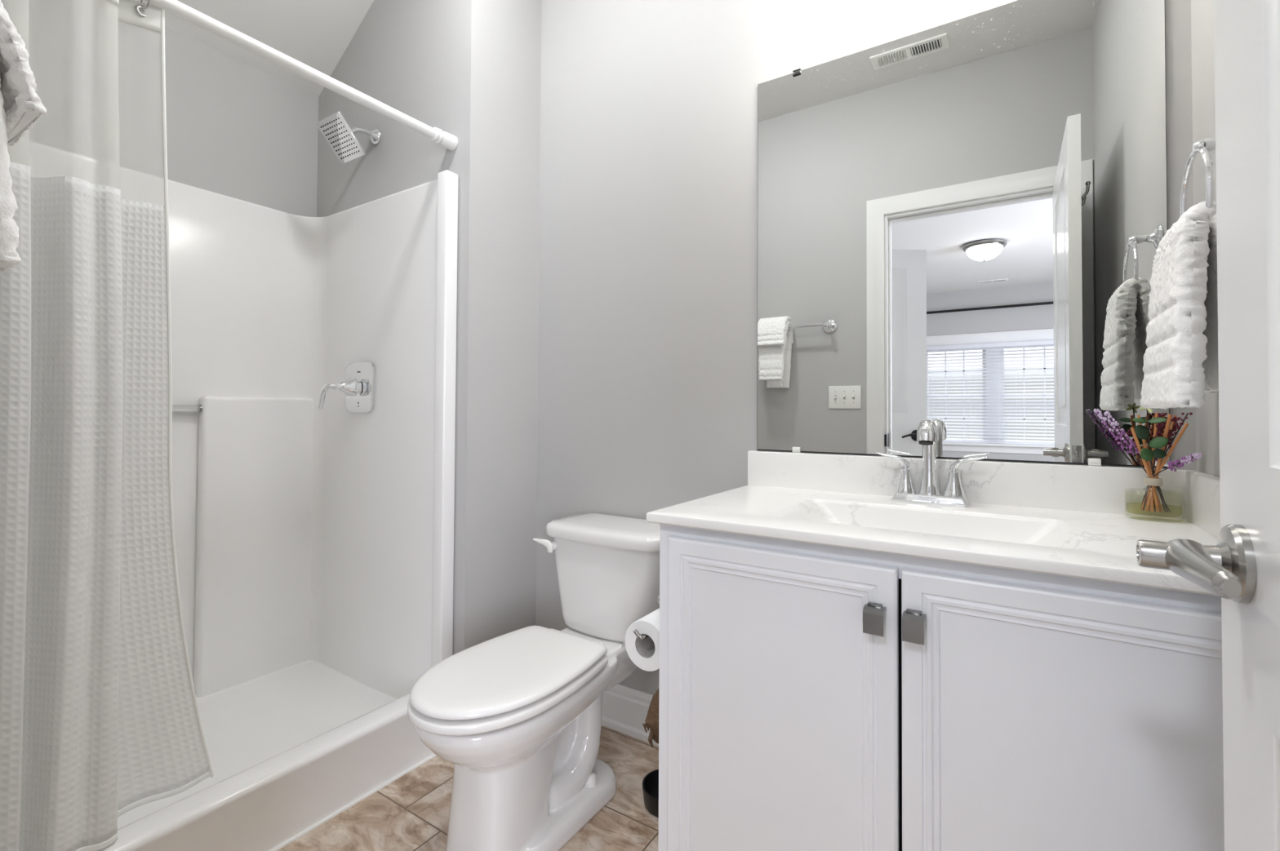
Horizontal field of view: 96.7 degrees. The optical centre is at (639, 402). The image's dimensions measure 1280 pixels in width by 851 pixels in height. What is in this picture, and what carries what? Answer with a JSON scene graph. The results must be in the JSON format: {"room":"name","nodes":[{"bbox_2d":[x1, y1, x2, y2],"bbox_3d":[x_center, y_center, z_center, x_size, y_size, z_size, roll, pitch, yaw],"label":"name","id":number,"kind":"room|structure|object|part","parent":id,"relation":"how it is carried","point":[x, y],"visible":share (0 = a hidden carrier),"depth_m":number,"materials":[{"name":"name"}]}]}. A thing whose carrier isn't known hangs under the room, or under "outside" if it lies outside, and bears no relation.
{"room":"bathroom","nodes":[
{"label":"bathroom","id":0,"kind":"room"},
{"bbox_2d":[164,26,318,217],"bbox_3d":[-1.750,-0.115,1.798,0.100,2.365,1.355,0,-1,33],"label":"wall","id":1,"kind":"structure","parent":0,"point":[235,129],"depth_m":2.11,"materials":[{"name":"grey paint"}]},
{"bbox_2d":[134,0,373,96],"bbox_3d":[-1.497,-1.488,1.665,0.683,0.551,1.355,0,-1,33],"label":"ceiling","id":2,"kind":"structure","parent":0,"point":[316,33],"depth_m":2.11,"materials":[{"name":"white paint"}]},
{"bbox_2d":[316,0,541,655],"bbox_3d":[-0.873,-0.283,2.296,1.034,2.730,0.428,0,-1,33],"label":"wall","id":3,"kind":"structure","parent":0,"point":[468,70],"depth_m":1.97,"materials":[{"name":"grey paint"}]},
{"bbox_2d":[315,111,381,164],"bbox_3d":[-1.036,-0.950,2.051,0.147,0.150,0.185,0,-1,33],"label":"sprayer","id":4,"kind":"object","parent":3,"relation":"attached to","point":[335,130],"visible":1,"depth_m":2.02,"materials":[{"name":"silver metal"}]},
{"bbox_3d":[-1.020,-0.976,2.078,0.019,0.060,0.118,0,-1,33],"label":"arm","id":5,"kind":"part","parent":4,"relation":"part of","materials":[{"name":"silver metal"}]},
{"bbox_2d":[277,725,658,850],"bbox_3d":[-0.461,1.114,1.192,2.911,0.100,1.783,0,-1,33],"label":"floor","id":6,"kind":"structure","parent":0,"point":[411,813],"depth_m":1.46,"materials":[{"name":"tile"}]},
{"bbox_2d":[97,169,458,850],"bbox_3d":[-1.281,0.157,1.564,0.932,1.827,1.225,0,-1,33],"label":"shower stall","id":7,"kind":"object","parent":6,"relation":"on","point":[314,547],"visible":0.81,"depth_m":2.00,"materials":[{"name":"white plastic"}]},
{"bbox_2d":[316,362,375,413],"bbox_3d":[-1.075,-0.055,2.058,0.184,0.188,0.140,0,-1,33],"label":"shower valve","id":8,"kind":"object","parent":7,"relation":"attached to","point":[358,386],"visible":1,"depth_m":2.08,"materials":[{"name":"silver metal"}]},
{"bbox_3d":[-1.083,-0.031,2.055,0.068,0.116,0.134,-1,-1,39],"label":"handle","id":9,"kind":"part","parent":8,"relation":"part of","materials":[{"name":"silver metal"}]},
{"bbox_2d":[407,513,660,850],"bbox_3d":[-0.241,0.720,1.513,0.445,0.702,0.791,0,-1,33],"label":"toilet","id":10,"kind":"object","parent":6,"relation":"on","point":[517,714],"visible":0.91,"depth_m":1.38,"materials":[{"name":"white ceramic"}]},
{"bbox_3d":[-0.326,0.677,1.384,0.338,0.022,0.481,0,-1,33],"label":"seat","id":11,"kind":"part","parent":10,"relation":"part of","materials":[{"name":"white plastic"}]},
{"bbox_3d":[-0.324,0.647,1.386,0.332,0.020,0.476,0,-1,33],"label":"lid","id":12,"kind":"part","parent":10,"relation":"part of","materials":[{"name":"white plastic"}]},
{"bbox_3d":[-0.238,0.879,1.518,0.323,0.385,0.772,0,-1,33],"label":"bowl","id":13,"kind":"part","parent":10,"relation":"part of","materials":[{"name":"white ceramic"}]},
{"bbox_3d":[-0.296,0.445,1.772,0.075,0.039,0.034,0,-1,33],"label":"flush lever","id":14,"kind":"part","parent":10,"relation":"part of","materials":[{"name":"white plastic"}]},
{"bbox_3d":[-0.081,0.398,1.754,0.434,0.047,0.224,0,-1,33],"label":"tank lid","id":15,"kind":"part","parent":10,"relation":"part of","materials":[{"name":"white ceramic"}]},
{"bbox_3d":[-0.081,0.557,1.753,0.398,0.271,0.219,0,-1,33],"label":"tank","id":16,"kind":"part","parent":10,"relation":"part of","materials":[{"name":"white ceramic"}]},
{"bbox_2d":[642,688,658,817],"bbox_3d":[0.075,0.888,1.522,0.136,0.370,0.136,1,-1,-29],"label":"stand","id":17,"kind":"object","parent":6,"relation":"on","point":[651,781],"visible":0.31,"depth_m":1.51,"materials":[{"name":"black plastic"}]},
{"bbox_2d":[657,524,1224,850],"bbox_3d":[0.562,0.660,1.132,0.922,0.818,0.590,0,-1,33],"label":"vanity cabinet","id":18,"kind":"object","parent":6,"relation":"on","point":[812,697],"visible":0.94,"depth_m":0.89,"materials":[{"name":"white paint"}]},
{"bbox_2d":[621,608,659,671],"bbox_3d":[0.035,0.542,1.308,0.121,0.110,0.105,0,-1,33],"label":"toilet roll","id":19,"kind":"object","parent":18,"relation":"attached to","point":[644,654],"visible":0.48,"depth_m":1.27,"materials":[{"name":"white paper"}]},
{"bbox_2d":[633,595,659,639],"bbox_3d":[0.059,0.492,1.307,0.109,0.069,0.166,0,-1,33],"label":"toilet roll holder","id":20,"kind":"object","parent":18,"relation":"attached to","point":[637,633],"visible":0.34,"depth_m":1.25,"materials":[{"name":"silver metal"}]},
{"bbox_3d":[0.034,0.502,1.319,0.033,0.049,0.158,0,-1,33],"label":"arm","id":21,"kind":"part","parent":20,"relation":"part of","materials":[{"name":"silver metal"}]},
{"bbox_3d":[0.237,0.612,1.033,0.426,0.682,0.019,0,-1,33],"label":"door","id":22,"kind":"part","parent":18,"relation":"part of","materials":[{"name":"white paint"}]},
{"bbox_3d":[0.380,0.352,0.921,0.031,0.045,0.026,0,-1,33],"label":"knob","id":23,"kind":"part","parent":18,"relation":"part of","materials":[{"name":"silver metal"}]},
{"bbox_3d":[0.428,0.351,0.889,0.031,0.045,0.026,0,-1,33],"label":"knob","id":24,"kind":"part","parent":18,"relation":"part of","materials":[{"name":"silver metal"}]},
{"bbox_2d":[646,450,1220,596],"bbox_3d":[0.561,0.237,1.154,0.942,0.207,0.568,0,-1,33],"label":"countertop","id":25,"kind":"structure","parent":18,"relation":"on","point":[1080,522],"depth_m":1.18,"materials":[{"name":"stone"}]},
{"bbox_2d":[781,502,1070,548],"bbox_3d":[0.545,0.289,1.126,0.476,0.102,0.282,0,-1,33],"label":"basin","id":26,"kind":"object","parent":25,"relation":"in","point":[997,527],"depth_m":1.22,"materials":[{"name":"stone"}]},
{"bbox_2d":[875,418,986,506],"bbox_3d":[0.662,0.136,1.308,0.230,0.195,0.111,0,-1,33],"label":"faucet","id":27,"kind":"object","parent":25,"relation":"on","point":[953,495],"visible":1,"depth_m":1.31,"materials":[{"name":"silver metal"}]},
{"bbox_3d":[0.610,0.141,1.371,0.076,0.038,0.018,0,-1,29],"label":"lever","id":28,"kind":"part","parent":27,"relation":"part of","materials":[{"name":"silver metal"}]},
{"bbox_3d":[0.634,0.187,1.357,0.045,0.063,0.045,0,-1,33],"label":"handle","id":29,"kind":"part","parent":27,"relation":"part of","materials":[{"name":"silver metal"}]},
{"bbox_3d":[0.662,0.128,1.308,0.049,0.179,0.111,0,-1,33],"label":"spout","id":30,"kind":"part","parent":27,"relation":"part of","materials":[{"name":"silver metal"}]},
{"bbox_3d":[0.676,0.224,1.329,0.162,0.019,0.058,0,-1,33],"label":"plate","id":31,"kind":"part","parent":27,"relation":"part of","materials":[{"name":"silver metal"}]},
{"bbox_3d":[0.719,0.186,1.302,0.045,0.063,0.045,0,-1,33],"label":"handle","id":32,"kind":"part","parent":27,"relation":"part of","materials":[{"name":"silver metal"}]},
{"bbox_3d":[0.740,0.140,1.287,0.076,0.038,0.018,0,-1,37],"label":"lever","id":33,"kind":"part","parent":27,"relation":"part of","materials":[{"name":"silver metal"}]},
{"bbox_2d":[1143,477,1162,486],"bbox_3d":[1.013,0.189,1.124,0.087,0.087,0.063,0,-1,33],"label":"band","id":34,"kind":"object","parent":25,"relation":"on","point":[1148,482],"visible":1,"depth_m":1.11,"materials":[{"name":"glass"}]},
{"bbox_2d":[1093,408,1170,512],"bbox_3d":[0.984,0.115,1.141,0.119,0.203,0.017,0,-1,20],"label":"spike","id":35,"kind":"object","parent":34,"relation":"in","point":[1098,411],"visible":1,"depth_m":1.15,"materials":[{"name":"purple plant"}]},
{"bbox_2d":[1103,411,1168,512],"bbox_3d":[0.987,0.117,1.134,0.103,0.198,0.016,0,-1,13],"label":"spike","id":36,"kind":"object","parent":34,"relation":"in","point":[1116,424],"visible":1,"depth_m":1.14,"materials":[{"name":"purple plant"}]},
{"bbox_2d":[1125,430,1166,512],"bbox_3d":[1.004,0.137,1.137,0.067,0.160,0.020,0,-1,33],"label":"sprig","id":37,"kind":"object","parent":34,"relation":"in","point":[1126,433],"visible":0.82,"depth_m":1.12,"materials":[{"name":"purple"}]},
{"bbox_3d":[1.006,0.139,1.134,0.061,0.155,0.005,-1,-1,44],"label":"stem","id":38,"kind":"part","parent":37,"relation":"part of","materials":[{"name":"brown"}]},
{"bbox_2d":[1130,427,1163,511],"bbox_3d":[1.002,0.134,1.126,0.059,0.166,0.007,0,-1,4],"label":"stick","id":39,"kind":"object","parent":34,"relation":"in","point":[1132,429],"visible":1,"depth_m":1.12,"materials":[{"name":"brown wood"}]},
{"bbox_2d":[1137,415,1159,512],"bbox_3d":[1.011,0.121,1.135,0.008,0.190,0.043,0,-1,-5],"label":"stick","id":40,"kind":"object","parent":34,"relation":"in","point":[1138,416],"visible":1,"depth_m":1.12,"materials":[{"name":"brown wood"}]},
{"bbox_2d":[1132,407,1168,511],"bbox_3d":[1.002,0.107,1.119,0.053,0.217,0.033,0,-1,33],"label":"leafy sprig","id":41,"kind":"object","parent":34,"relation":"in","point":[1142,432],"visible":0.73,"depth_m":1.12,"materials":[{"name":"green plant"}]},
{"bbox_3d":[1.008,0.113,1.123,0.025,0.207,0.003,1,-1,-23],"label":"stem","id":42,"kind":"part","parent":41,"relation":"part of","materials":[{"name":"brown"}]},
{"bbox_2d":[1150,413,1158,511],"bbox_3d":[1.019,0.119,1.130,0.032,0.195,0.009,1,-1,-28],"label":"stick","id":43,"kind":"object","parent":34,"relation":"in","point":[1155,431],"visible":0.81,"depth_m":1.13,"materials":[{"name":"brown wood"}]},
{"bbox_2d":[1149,413,1166,511],"bbox_3d":[1.025,0.119,1.123,0.032,0.195,0.020,1,-1,-26],"label":"sprig","id":44,"kind":"object","parent":34,"relation":"in","point":[1159,425],"visible":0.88,"depth_m":1.12,"materials":[{"name":"brown plant"}]},
{"bbox_2d":[1148,414,1172,511],"bbox_3d":[1.020,0.120,1.118,0.007,0.193,0.040,1,-1,-41],"label":"stick","id":45,"kind":"object","parent":34,"relation":"in","point":[1170,416],"visible":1,"depth_m":1.11,"materials":[{"name":"brown wood"}]},
{"bbox_2d":[1145,415,1177,511],"bbox_3d":[1.026,0.121,1.120,0.054,0.191,0.008,0,-1,16],"label":"stick","id":46,"kind":"object","parent":34,"relation":"in","point":[1172,422],"visible":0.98,"depth_m":1.12,"materials":[{"name":"brown wood"}]},
{"bbox_2d":[1140,422,1189,511],"bbox_3d":[1.024,0.129,1.112,0.009,0.176,0.073,1,-1,-35],"label":"stick","id":47,"kind":"object","parent":34,"relation":"in","point":[1186,424],"visible":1,"depth_m":1.10,"materials":[{"name":"brown wood"}]},
{"bbox_2d":[1146,417,1183,501],"bbox_3d":[1.027,0.122,1.116,0.057,0.188,0.022,0,-1,33],"label":"sprig","id":48,"kind":"object","parent":34,"relation":"in","point":[1175,420],"visible":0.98,"depth_m":1.11,"materials":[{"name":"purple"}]},
{"bbox_2d":[1142,412,1192,511],"bbox_3d":[1.028,0.118,1.110,0.073,0.196,0.012,-1,-1,41],"label":"sprig","id":49,"kind":"object","parent":34,"relation":"in","point":[1190,413],"visible":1,"depth_m":1.10,"materials":[{"name":"brown plant"}]},
{"bbox_2d":[1140,453,1202,508],"bbox_3d":[1.012,0.155,1.090,0.018,0.122,0.124,0,-1,-6],"label":"spike","id":50,"kind":"object","parent":34,"relation":"in","point":[1196,456],"visible":1,"depth_m":1.06,"materials":[{"name":"purple plant"}]},
{"bbox_3d":[0.601,0.610,0.798,0.428,0.682,0.019,0,-1,33],"label":"door","id":51,"kind":"part","parent":18,"relation":"part of","materials":[{"name":"white paint"}]},
{"bbox_2d":[535,0,1196,695],"bbox_3d":[0.439,-0.287,1.644,1.877,2.730,0.100,0,-1,33],"label":"wall","id":52,"kind":"structure","parent":0,"point":[647,342],"depth_m":1.83,"materials":[{"name":"grey paint"}]},
{"bbox_2d":[601,684,658,746],"bbox_3d":[-0.028,1.007,1.847,0.822,0.143,0.018,0,-1,33],"label":"baseboard","id":53,"kind":"structure","parent":52,"relation":"attached to","point":[624,709],"depth_m":1.85,"materials":[{"name":"white wood"}]},
{"bbox_2d":[756,0,1169,467],"bbox_3d":[0.710,-0.396,1.405,0.882,1.068,0.010,0,-1,33],"label":"wall mirror","id":54,"kind":"object","parent":52,"relation":"attached to","point":[962,223],"visible":0.99,"depth_m":1.35,"materials":[{"name":"silver mirror"}]},
{"bbox_2d":[747,450,1195,519],"bbox_3d":[0.709,0.188,1.383,0.942,0.098,0.025,0,-1,33],"label":"backsplash","id":55,"kind":"structure","parent":52,"relation":"attached to","point":[1082,488],"depth_m":1.30,"materials":[{"name":"stone"}]},
{"bbox_2d":[1139,201,1218,409],"bbox_3d":[0.908,-0.149,0.936,0.101,0.322,0.270,0,-1,33],"label":"hand towel","id":56,"kind":"object","parent":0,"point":[1180,366],"visible":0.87,"depth_m":0.87,"materials":[{"name":"white fabric"}]},
{"bbox_2d":[1191,0,1219,477],"bbox_3d":[0.735,-0.307,0.466,0.100,2.730,1.557,0,-1,33],"label":"wall","id":57,"kind":"structure","parent":0,"point":[1202,38],"depth_m":1.08,"materials":[{"name":"grey paint"}]},
{"bbox_2d":[1180,137,1215,216],"bbox_3d":[0.926,-0.346,0.912,0.061,0.198,0.164,0,-1,33],"label":"towel ring","id":58,"kind":"object","parent":57,"relation":"attached to","point":[1204,146],"visible":0.57,"depth_m":0.91,"materials":[{"name":"silver metal"}]},
{"bbox_3d":[0.927,-0.415,0.912,0.059,0.060,0.060,0,-1,33],"label":"wall plate","id":59,"kind":"part","parent":58,"relation":"part of","materials":[{"name":"silver metal"}]},
{"bbox_3d":[-0.860,-0.316,0.495,2.811,2.730,0.126,0,-1,33],"label":"wall","id":60,"kind":"structure","parent":0,"visible":0},
{"bbox_2d":[143,0,457,151],"bbox_3d":[-0.953,-0.870,1.374,0.048,0.048,1.227,0,-1,33],"label":"shower rod","id":61,"kind":"object","parent":60,"relation":"attached to","point":[175,7],"visible":1,"depth_m":1.46,"materials":[{"name":"white metal"}]},
{"bbox_2d":[0,0,213,850],"bbox_3d":[-1.107,0.004,1.107,0.109,1.732,0.528,0,-1,33],"label":"shower curtain","id":62,"kind":"object","parent":61,"relation":"hanging from","point":[100,721],"visible":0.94,"depth_m":1.11,"materials":[{"name":"white fabric"}]},
{"bbox_3d":[-1.143,-0.621,1.075,0.076,0.378,0.410,0,-1,33],"label":"sheer panel","id":63,"kind":"part","parent":62,"relation":"part of","materials":[{"name":"white fabric"}]},
{"bbox_2d":[140,0,150,11],"bbox_3d":[-1.056,-0.862,1.215,0.052,0.051,0.003,0,-1,33],"label":"curtain hook","id":64,"kind":"object","parent":61,"relation":"hanging from","point":[148,1],"visible":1,"depth_m":1.21,"materials":[{"name":"silver metal"}]},
{"bbox_2d":[1136,0,1279,850],"bbox_3d":[0.370,0.025,0.225,0.174,2.028,0.769,0,-1,33],"label":"door","id":65,"kind":"structure","parent":60,"relation":"in","point":[1242,569],"depth_m":0.48,"materials":[{"name":"white paint"}]},
{"bbox_3d":[0.477,0.141,0.485,0.070,0.067,0.138,0,-1,33],"label":"handle","id":66,"kind":"part","parent":65,"relation":"part of","materials":[{"name":"silver metal"}]},
{"bbox_3d":[-0.863,-0.462,0.632,0.603,0.074,0.093,0,-1,33],"label":"towel rail","id":67,"kind":"object","parent":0,"visible":0},
{"bbox_2d":[0,0,46,274],"bbox_3d":[-0.848,-0.327,0.672,0.170,0.391,0.180,0,-1,33],"label":"bath towel","id":68,"kind":"object","parent":67,"relation":"hanging from","point":[21,107],"visible":1,"depth_m":0.69,"materials":[{"name":"white fabric"}]}
]}

